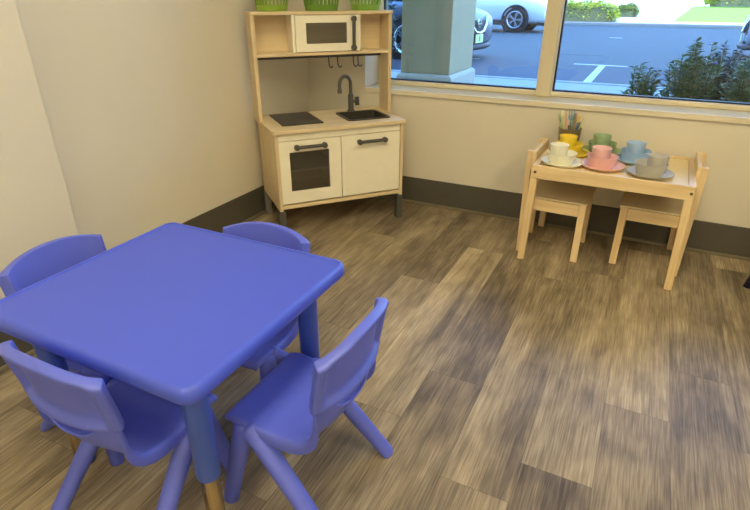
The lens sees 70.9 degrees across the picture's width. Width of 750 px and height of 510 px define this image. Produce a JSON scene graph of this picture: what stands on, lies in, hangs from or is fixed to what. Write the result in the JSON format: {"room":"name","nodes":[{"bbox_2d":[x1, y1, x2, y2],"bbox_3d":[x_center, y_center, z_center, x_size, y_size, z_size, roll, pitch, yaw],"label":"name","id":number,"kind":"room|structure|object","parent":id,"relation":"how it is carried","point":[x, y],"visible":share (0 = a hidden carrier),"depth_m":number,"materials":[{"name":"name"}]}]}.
{"room":"children's room","nodes":[
{"label":"children's room","id":0,"kind":"room"},
{"bbox_2d":[0,0,78,298],"bbox_3d":[-1.895,-0.319,0.060,0.090,2.750,3.510,13,29,24],"label":"wall","id":1,"kind":"structure","parent":0,"point":[35,206],"depth_m":1.68,"materials":[{"name":"paint"}]},
{"bbox_2d":[0,332,34,372],"bbox_3d":[-1.850,0.851,0.618,0.010,0.156,3.500,13,29,24],"label":"baseboard","id":2,"kind":"structure","parent":1,"relation":"attached to","point":[23,346],"depth_m":1.77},
{"bbox_2d":[15,0,309,249],"bbox_3d":[-1.626,-0.678,0.786,0.150,2.750,5.200,13,29,24],"label":"wall","id":3,"kind":"structure","parent":0,"point":[148,104],"depth_m":2.20,"materials":[{"name":"paint"}]},
{"bbox_2d":[182,185,275,232],"bbox_3d":[-0.776,-0.191,2.733,0.010,0.156,1.678,13,29,24],"label":"baseboard","id":4,"kind":"structure","parent":3,"relation":"attached to","point":[243,207],"depth_m":2.77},
{"bbox_2d":[0,197,749,509],"bbox_3d":[0.632,1.057,0.387,4.900,0.001,5.200,13,29,24],"label":"floor","id":5,"kind":"structure","parent":0,"point":[500,380],"depth_m":1.67,"materials":[{"name":"wood"}]},
{"bbox_2d":[0,234,123,465],"bbox_3d":[-0.751,0.231,1.468,0.332,0.518,0.341,13,29,24],"label":"plastic chair","id":6,"kind":"object","parent":5,"relation":"on","point":[45,260],"visible":0.26,"depth_m":1.40,"materials":[{"name":"blue plastic"}]},
{"bbox_2d":[0,340,229,509],"bbox_3d":[-0.563,0.364,1.200,0.341,0.518,0.332,13,29,24],"label":"plastic chair","id":7,"kind":"object","parent":5,"relation":"on","point":[119,416],"visible":0.8,"depth_m":1.13,"materials":[{"name":"blue plastic"}]},
{"bbox_2d":[0,222,343,509],"bbox_3d":[-0.477,0.290,1.376,0.626,0.496,0.580,12,29,23],"label":"table","id":8,"kind":"object","parent":5,"relation":"on","point":[169,312],"visible":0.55,"depth_m":1.18,"materials":[{"name":"blue plastic"}]},
{"bbox_2d":[223,221,309,380],"bbox_3d":[-0.371,0.201,1.530,0.341,0.518,0.332,10,28,20],"label":"plastic chair","id":9,"kind":"object","parent":5,"relation":"on","point":[272,353],"visible":0.2,"depth_m":1.51,"materials":[{"name":"blue plastic"}]},
{"bbox_2d":[224,297,392,509],"bbox_3d":[-0.157,0.339,1.251,0.332,0.518,0.341,13,29,24],"label":"plastic chair","id":10,"kind":"object","parent":5,"relation":"on","point":[287,411],"visible":1,"depth_m":1.18,"materials":[{"name":"blue plastic"}]},
{"bbox_2d":[244,10,405,226],"bbox_3d":[-0.234,-0.697,2.751,0.730,1.048,0.422,-11,28,-21],"label":"play kitchen","id":11,"kind":"object","parent":5,"relation":"on","point":[310,158],"visible":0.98,"depth_m":2.68,"materials":[{"name":"brown wood"}]},
{"bbox_2d":[255,0,287,10],"bbox_3d":[-0.491,-1.223,2.490,0.181,0.125,0.181,-11,28,-21],"label":"basket","id":12,"kind":"object","parent":11,"relation":"on","point":[284,7],"visible":0.96,"depth_m":2.45,"materials":[{"name":"green plastic"}]},
{"bbox_2d":[269,112,323,126],"bbox_3d":[-0.409,-0.703,2.713,0.212,0.006,0.286,-11,28,-21],"label":"cooktop","id":13,"kind":"object","parent":11,"relation":"in","point":[295,119],"depth_m":2.68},
{"bbox_2d":[290,151,328,171],"bbox_3d":[-0.397,-0.497,2.803,0.312,0.008,0.300,-11,28,-21],"label":"shelf","id":14,"kind":"object","parent":11,"relation":"attached to","point":[305,160],"depth_m":2.81,"materials":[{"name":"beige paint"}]},
{"bbox_2d":[303,0,338,10],"bbox_3d":[-0.265,-1.265,2.577,0.202,0.125,0.202,-11,28,-21],"label":"basket","id":15,"kind":"object","parent":11,"relation":"on","point":[312,5],"visible":1,"depth_m":2.54,"materials":[{"name":"green plastic"}]},
{"bbox_2d":[255,106,405,135],"bbox_3d":[-0.238,-0.709,2.753,0.704,0.018,0.405,-11,28,-21],"label":"countertop","id":16,"kind":"structure","parent":11,"relation":"on","point":[331,120],"depth_m":2.65,"materials":[{"name":"brown wood"}]},
{"bbox_2d":[337,74,359,110],"bbox_3d":[-0.138,-0.876,2.850,0.084,0.196,0.131,13,29,24],"label":"faucet","id":17,"kind":"object","parent":11,"relation":"on","point":[351,101],"depth_m":2.86,"materials":[{"name":"grey plastic"}]},
{"bbox_2d":[336,109,389,120],"bbox_3d":[-0.066,-0.717,2.814,0.239,0.067,0.223,-11,28,-21],"label":"sink","id":18,"kind":"object","parent":11,"relation":"in","point":[372,114],"depth_m":2.87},
{"bbox_2d":[350,0,380,10],"bbox_3d":[-0.048,-1.306,2.661,0.184,0.125,0.184,-11,28,-21],"label":"basket","id":19,"kind":"object","parent":11,"relation":"on","point":[372,5],"visible":0.98,"depth_m":2.63,"materials":[{"name":"green plastic"}]},
{"bbox_2d":[516,138,595,262],"bbox_3d":[0.875,-0.269,2.510,0.292,0.496,0.274,13,29,25],"label":"chair","id":20,"kind":"object","parent":5,"relation":"on","point":[568,199],"visible":0.79,"depth_m":2.43,"materials":[{"name":"brown wood"}]},
{"bbox_2d":[517,145,696,290],"bbox_3d":[1.070,-0.211,2.441,0.654,0.456,0.468,13,29,25],"label":"table","id":21,"kind":"object","parent":5,"relation":"on","point":[682,185],"visible":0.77,"depth_m":2.20,"materials":[{"name":"brown wood"}]},
{"bbox_2d":[541,155,583,167],"bbox_3d":[0.826,-0.409,2.325,0.181,0.019,0.181,13,29,24],"label":"plate","id":22,"kind":"object","parent":21,"relation":"on","point":[577,162],"visible":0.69,"depth_m":2.31,"materials":[{"name":"beige plastic"}]},
{"bbox_2d":[547,149,577,165],"bbox_3d":[0.821,-0.429,2.321,0.128,0.050,0.128,13,29,24],"label":"bowl","id":23,"kind":"object","parent":22,"relation":"on","point":[567,160],"visible":0.84,"depth_m":2.28,"materials":[{"name":"beige plastic"}]},
{"bbox_2d":[550,142,568,155],"bbox_3d":[0.808,-0.449,2.321,0.080,0.080,0.080,13,29,24],"label":"cup","id":24,"kind":"object","parent":23,"relation":"in","point":[556,148],"visible":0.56,"depth_m":2.29,"materials":[{"name":"beige plastic"}]},
{"bbox_2d":[558,125,581,140],"bbox_3d":[0.938,-0.566,2.550,0.107,0.101,0.107,13,29,24],"label":"utensil holder","id":25,"kind":"object","parent":21,"relation":"on","point":[561,131],"visible":0.41,"depth_m":2.50,"materials":[{"name":"beige metal"}]},
{"bbox_2d":[558,113,562,128],"bbox_3d":[0.901,-0.604,2.551,0.037,0.160,0.054,-19,32,-33],"label":"spoon","id":26,"kind":"object","parent":25,"relation":"in","point":[559,114],"visible":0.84,"depth_m":2.53,"materials":[{"name":"plastic"}]},
{"bbox_2d":[561,110,564,128],"bbox_3d":[0.910,-0.612,2.551,0.036,0.173,0.046,-11,28,-22],"label":"spoon","id":27,"kind":"object","parent":25,"relation":"in","point":[562,111],"visible":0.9,"depth_m":2.54,"materials":[{"name":"beige plastic"}]},
{"bbox_2d":[565,112,567,129],"bbox_3d":[0.923,-0.603,2.532,0.028,0.172,0.019,-1,26,-2],"label":"knife","id":28,"kind":"object","parent":25,"relation":"in","point":[566,120],"visible":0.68,"depth_m":2.52,"materials":[{"name":"orange plastic"}]},
{"bbox_2d":[568,111,574,129],"bbox_3d":[0.939,-0.610,2.546,0.024,0.172,0.024,-20,33,-35],"label":"fork","id":29,"kind":"object","parent":25,"relation":"in","point":[570,117],"visible":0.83,"depth_m":2.52,"materials":[{"name":"grey plastic"}]},
{"bbox_2d":[570,113,575,129],"bbox_3d":[0.950,-0.600,2.532,0.026,0.167,0.029,-15,30,-28],"label":"spoon","id":30,"kind":"object","parent":25,"relation":"in","point":[574,116],"visible":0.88,"depth_m":2.51,"materials":[{"name":"plastic"}]},
{"bbox_2d":[576,148,589,157],"bbox_3d":[0.910,-0.480,2.468,0.181,0.019,0.181,13,29,24],"label":"plate","id":31,"kind":"object","parent":21,"relation":"on","point":[582,153],"visible":0.23,"depth_m":2.46,"materials":[{"name":"yellow plastic"}]},
{"bbox_2d":[555,140,583,155],"bbox_3d":[0.906,-0.499,2.464,0.128,0.050,0.128,13,29,24],"label":"bowl","id":32,"kind":"object","parent":31,"relation":"on","point":[577,148],"visible":0.23,"depth_m":2.42,"materials":[{"name":"yellow plastic"}]},
{"bbox_2d":[560,134,577,145],"bbox_3d":[0.900,-0.518,2.461,0.080,0.080,0.080,13,29,24],"label":"cup","id":33,"kind":"object","parent":32,"relation":"in","point":[571,139],"visible":0.45,"depth_m":2.43,"materials":[{"name":"yellow plastic"}]},
{"bbox_2d":[582,145,620,154],"bbox_3d":[1.071,-0.487,2.482,0.181,0.019,0.181,13,29,24],"label":"plate","id":34,"kind":"object","parent":21,"relation":"on","point":[616,150],"visible":0.3,"depth_m":2.50,"materials":[{"name":"green plastic"}]},
{"bbox_2d":[588,139,616,152],"bbox_3d":[1.067,-0.506,2.478,0.128,0.050,0.128,13,29,24],"label":"bowl","id":35,"kind":"object","parent":34,"relation":"on","point":[612,144],"visible":0.38,"depth_m":2.47,"materials":[{"name":"green plastic"}]},
{"bbox_2d":[593,133,611,145],"bbox_3d":[1.063,-0.524,2.474,0.080,0.080,0.080,13,29,24],"label":"cup","id":36,"kind":"object","parent":35,"relation":"in","point":[599,138],"visible":0.5,"depth_m":2.44,"materials":[{"name":"green plastic"}]},
{"bbox_2d":[581,158,624,171],"bbox_3d":[0.984,-0.387,2.280,0.181,0.019,0.181,13,29,24],"label":"plate","id":37,"kind":"object","parent":21,"relation":"on","point":[618,166],"visible":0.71,"depth_m":2.26,"materials":[{"name":"pink plastic"}]},
{"bbox_2d":[587,152,618,169],"bbox_3d":[0.980,-0.406,2.276,0.128,0.050,0.128,13,29,24],"label":"bowl","id":38,"kind":"object","parent":37,"relation":"on","point":[607,164],"visible":0.84,"depth_m":2.24,"materials":[{"name":"pink plastic"}]},
{"bbox_2d":[592,145,611,158],"bbox_3d":[0.974,-0.425,2.272,0.080,0.080,0.080,13,29,24],"label":"cup","id":39,"kind":"object","parent":38,"relation":"in","point":[598,151],"visible":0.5,"depth_m":2.24,"materials":[{"name":"pink plastic"}]},
{"bbox_2d":[616,153,634,164],"bbox_3d":[1.167,-0.426,2.359,0.181,0.019,0.181,13,29,24],"label":"plate","id":40,"kind":"object","parent":21,"relation":"on","point":[619,159],"visible":0.23,"depth_m":2.33,"materials":[{"name":"blue plastic"}]},
{"bbox_2d":[621,147,651,162],"bbox_3d":[1.163,-0.445,2.355,0.128,0.050,0.128,13,29,24],"label":"bowl","id":41,"kind":"object","parent":40,"relation":"on","point":[626,156],"visible":0.61,"depth_m":2.32,"materials":[{"name":"blue plastic"}]},
{"bbox_2d":[626,140,646,153],"bbox_3d":[1.160,-0.463,2.350,0.080,0.080,0.080,13,29,24],"label":"cup","id":42,"kind":"object","parent":41,"relation":"in","point":[633,146],"visible":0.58,"depth_m":2.32,"materials":[{"name":"blue plastic"}]},
{"bbox_2d":[627,165,674,179],"bbox_3d":[1.140,-0.339,2.183,0.181,0.019,0.181,13,29,24],"label":"plate","id":43,"kind":"object","parent":21,"relation":"on","point":[668,174],"visible":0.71,"depth_m":2.17,"materials":[{"name":"grey plastic"}]},
{"bbox_2d":[635,158,668,177],"bbox_3d":[1.139,-0.357,2.177,0.128,0.050,0.128,13,29,24],"label":"bowl","id":44,"kind":"object","parent":43,"relation":"on","point":[642,169],"visible":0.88,"depth_m":2.14,"materials":[{"name":"grey plastic"}]},
{"bbox_2d":[647,153,669,174],"bbox_3d":[1.158,-0.370,2.162,0.080,0.080,0.080,13,29,24],"label":"cup","id":45,"kind":"object","parent":44,"relation":"in","point":[654,159],"visible":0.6,"depth_m":2.13,"materials":[{"name":"grey plastic"}]},
{"bbox_2d":[608,151,708,275],"bbox_3d":[1.276,-0.208,2.389,0.292,0.496,0.274,13,29,25],"label":"chair","id":46,"kind":"object","parent":5,"relation":"on","point":[638,207],"visible":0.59,"depth_m":2.31,"materials":[{"name":"brown wood"}]},
{"bbox_2d":[743,275,749,288],"bbox_3d":[1.708,-0.017,1.978,0.332,0.518,0.341,5,27,10],"label":"plastic chair","id":47,"kind":"object","parent":5,"relation":"on","point":[746,284],"visible":1,"depth_m":2.23,"materials":[{"name":"plastic"}]},
{"bbox_2d":[305,0,749,227],"bbox_3d":[1.845,-1.250,1.957,5.200,2.750,0.252,13,29,24],"label":"wall","id":48,"kind":"structure","parent":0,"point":[470,143],"depth_m":2.74,"materials":[{"name":"paint"}]},
{"bbox_2d":[378,0,563,96],"bbox_3d":[0.477,-1.744,2.562,1.000,1.802,0.100,13,29,24],"label":"window","id":49,"kind":"structure","parent":48,"relation":"attached to","point":[400,81],"depth_m":2.70,"materials":[{"name":"beige wood"}]},
{"bbox_2d":[378,176,749,260],"bbox_3d":[1.795,-0.039,2.433,4.888,0.156,0.010,13,29,24],"label":"baseboard","id":50,"kind":"structure","parent":48,"relation":"attached to","point":[709,236],"depth_m":2.77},
{"bbox_2d":[550,0,749,110],"bbox_3d":[1.622,-1.497,2.066,1.584,1.802,0.070,13,29,24],"label":"window","id":51,"kind":"structure","parent":48,"relation":"attached to","point":[728,105],"depth_m":2.58,"materials":[{"name":"beige wood"}]},
{"label":"outside","id":52,"kind":"structure","parent":0,"visible":0},
{"bbox_2d":[585,5,718,22],"bbox_3d":[20.852,-19.316,41.705,80.000,0.200,44.700,13,29,24],"label":"path","id":53,"kind":"structure","parent":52,"point":[647,13],"depth_m":33.16,"materials":[{"name":"white concrete"}]},
{"bbox_2d":[618,2,639,16],"bbox_3d":[13.373,-13.024,27.843,1.361,0.771,1.685,13,29,24],"label":"hedge","id":54,"kind":"object","parent":53,"relation":"on","point":[630,9],"visible":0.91,"depth_m":27.43,"materials":[{"name":"green plant"}]},
{"bbox_2d":[674,6,749,22],"bbox_3d":[39.358,-14.839,32.447,37.700,0.030,42.600,13,29,24],"label":"lawn","id":55,"kind":"structure","parent":53,"relation":"on","point":[696,13],"depth_m":30.58,"materials":[{"name":"green plant"}]},
{"bbox_2d":[703,0,749,6],"bbox_3d":[37.427,-23.690,47.595,13.517,2.332,3.768,13,29,24],"label":"hedge","id":56,"kind":"object","parent":55,"relation":"on","point":[717,3],"visible":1,"depth_m":48.73,"materials":[{"name":"green plant"}]},
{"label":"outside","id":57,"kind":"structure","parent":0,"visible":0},
{"bbox_2d":[391,58,709,86],"bbox_3d":[2.567,-3.094,8.794,80.000,0.004,2.410,13,29,24],"label":"bay","id":58,"kind":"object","parent":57,"point":[503,68],"visible":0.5,"depth_m":8.60,"materials":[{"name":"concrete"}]},
{"bbox_2d":[387,0,399,57],"bbox_3d":[-0.484,-4.319,9.021,1.872,1.980,0.938,13,29,24],"label":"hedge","id":59,"kind":"object","parent":58,"relation":"on","point":[389,7],"visible":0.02,"depth_m":9.01,"materials":[{"name":"green plant"}]},
{"bbox_2d":[574,63,627,81],"bbox_3d":[3.500,-2.903,8.401,0.940,0.004,2.440,13,29,24],"label":"parking line","id":60,"kind":"object","parent":58,"relation":"on","point":[591,77],"visible":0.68,"depth_m":8.56,"materials":[{"name":"paint"}]},
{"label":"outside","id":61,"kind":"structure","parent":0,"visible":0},
{"bbox_2d":[615,21,743,24],"bbox_3d":[10.270,-9.927,22.659,80.000,0.200,2.750,13,29,24],"label":"pavement","id":62,"kind":"structure","parent":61,"point":[712,23],"depth_m":22.09,"materials":[{"name":"white concrete"}]},
{"bbox_2d":[565,0,620,21],"bbox_3d":[9.084,-10.847,23.075,3.262,1.078,2.441,13,29,24],"label":"hedge","id":63,"kind":"object","parent":62,"relation":"on","point":[593,11],"visible":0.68,"depth_m":22.26,"materials":[{"name":"green plant"}]},
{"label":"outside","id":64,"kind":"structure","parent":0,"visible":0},
{"bbox_3d":[3.109,-0.638,3.781,2.850,0.001,2.000,13,29,24],"label":"planter","id":65,"kind":"object","parent":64,"visible":0},
{"bbox_2d":[617,62,662,95],"bbox_3d":[2.099,-1.218,4.228,0.326,0.645,0.360,13,29,24],"label":"shrub","id":66,"kind":"object","parent":65,"relation":"on","point":[643,87],"visible":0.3,"depth_m":4.13,"materials":[{"name":"green plant"}]},
{"bbox_2d":[657,36,726,99],"bbox_3d":[2.333,-1.185,3.949,0.418,0.833,0.431,13,29,24],"label":"shrub","id":67,"kind":"object","parent":65,"relation":"on","point":[687,85],"visible":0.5,"depth_m":3.81,"materials":[{"name":"green plant"}]},
{"bbox_2d":[692,40,749,100],"bbox_3d":[2.799,-1.330,4.289,0.493,0.794,0.571,-14,30,-27],"label":"shrub","id":68,"kind":"object","parent":65,"relation":"on","point":[723,79],"visible":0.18,"depth_m":4.15,"materials":[{"name":"green plant"}]},
{"bbox_2d":[718,55,749,102],"bbox_3d":[2.620,-1.034,3.709,0.439,0.774,0.432,13,29,24],"label":"shrub","id":69,"kind":"object","parent":65,"relation":"on","point":[740,86],"visible":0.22,"depth_m":3.65,"materials":[{"name":"green plant"}]},
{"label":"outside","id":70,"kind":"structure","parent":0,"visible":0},
{"bbox_2d":[472,25,749,69],"bbox_3d":[5.776,-5.895,14.593,80.000,0.100,16.900,13,29,24],"label":"road","id":71,"kind":"structure","parent":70,"point":[656,46],"depth_m":13.15,"materials":[{"name":"grey asphalt"}]},
{"bbox_2d":[389,0,492,58],"bbox_3d":[0.154,-5.081,11.063,4.648,1.730,1.934,18,32,32],"label":"car","id":72,"kind":"object","parent":71,"relation":"on","point":[482,30],"visible":0.12,"depth_m":10.04,"materials":[{"name":"paint"}]},
{"bbox_2d":[474,15,488,34],"bbox_3d":[1.955,-4.342,9.943,0.122,0.336,0.883,18,32,32],"label":"grille","id":73,"kind":"object","parent":72,"relation":"attached to","point":[481,21],"depth_m":10.04,"materials":[{"name":"silver metal"}]},
{"bbox_2d":[476,0,546,32],"bbox_3d":[3.921,-8.732,18.399,4.648,1.730,1.934,13,29,24],"label":"car","id":74,"kind":"object","parent":71,"relation":"on","point":[515,16],"visible":0.46,"depth_m":17.31,"materials":[{"name":"paint"}]},
{"bbox_2d":[391,69,668,88],"bbox_3d":[1.994,-2.553,7.779,80.000,0.130,0.140,13,29,24],"label":"curb","id":75,"kind":"object","parent":71,"relation":"on","point":[563,81],"depth_m":7.41,"materials":[{"name":"concrete"}]},
{"bbox_2d":[567,54,608,61],"bbox_3d":[4.038,-3.953,10.537,1.100,0.002,1.300,13,29,24],"label":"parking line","id":76,"kind":"object","parent":71,"relation":"on","point":[603,58],"visible":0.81,"depth_m":10.71,"materials":[{"name":"paint"}]},
{"bbox_2d":[564,21,742,28],"bbox_3d":[9.601,-9.347,21.448,80.000,0.230,0.250,13,29,24],"label":"curb","id":77,"kind":"object","parent":71,"relation":"on","point":[711,26],"depth_m":20.70,"materials":[{"name":"concrete"}]},
{"bbox_2d":[736,15,749,49],"bbox_3d":[9.252,-4.178,9.267,4.648,1.730,1.934,15,30,27],"label":"car","id":78,"kind":"object","parent":71,"relation":"on","point":[745,43],"visible":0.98,"depth_m":10.13,"materials":[{"name":"paint"}]},
{"bbox_2d":[741,15,749,34],"bbox_3d":[7.331,-4.533,10.351,0.158,0.339,0.881,13,29,24],"label":"grille","id":79,"kind":"object","parent":78,"relation":"attached to","point":[746,25],"depth_m":10.18,"materials":[{"name":"silver metal"}]},
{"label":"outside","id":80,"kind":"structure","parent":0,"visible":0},
{"bbox_2d":[391,71,671,96],"bbox_3d":[0.835,-1.519,5.694,80.000,0.120,5.059,13,29,24],"label":"walkway","id":81,"kind":"structure","parent":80,"point":[478,80],"depth_m":7.15,"materials":[{"name":"concrete"}]},
{"bbox_2d":[397,0,476,82],"bbox_3d":[0.758,-3.862,5.559,0.670,4.200,0.930,13,29,24],"label":"pillar","id":82,"kind":"structure","parent":81,"relation":"on","point":[438,35],"depth_m":5.90,"materials":[{"name":"paint"}]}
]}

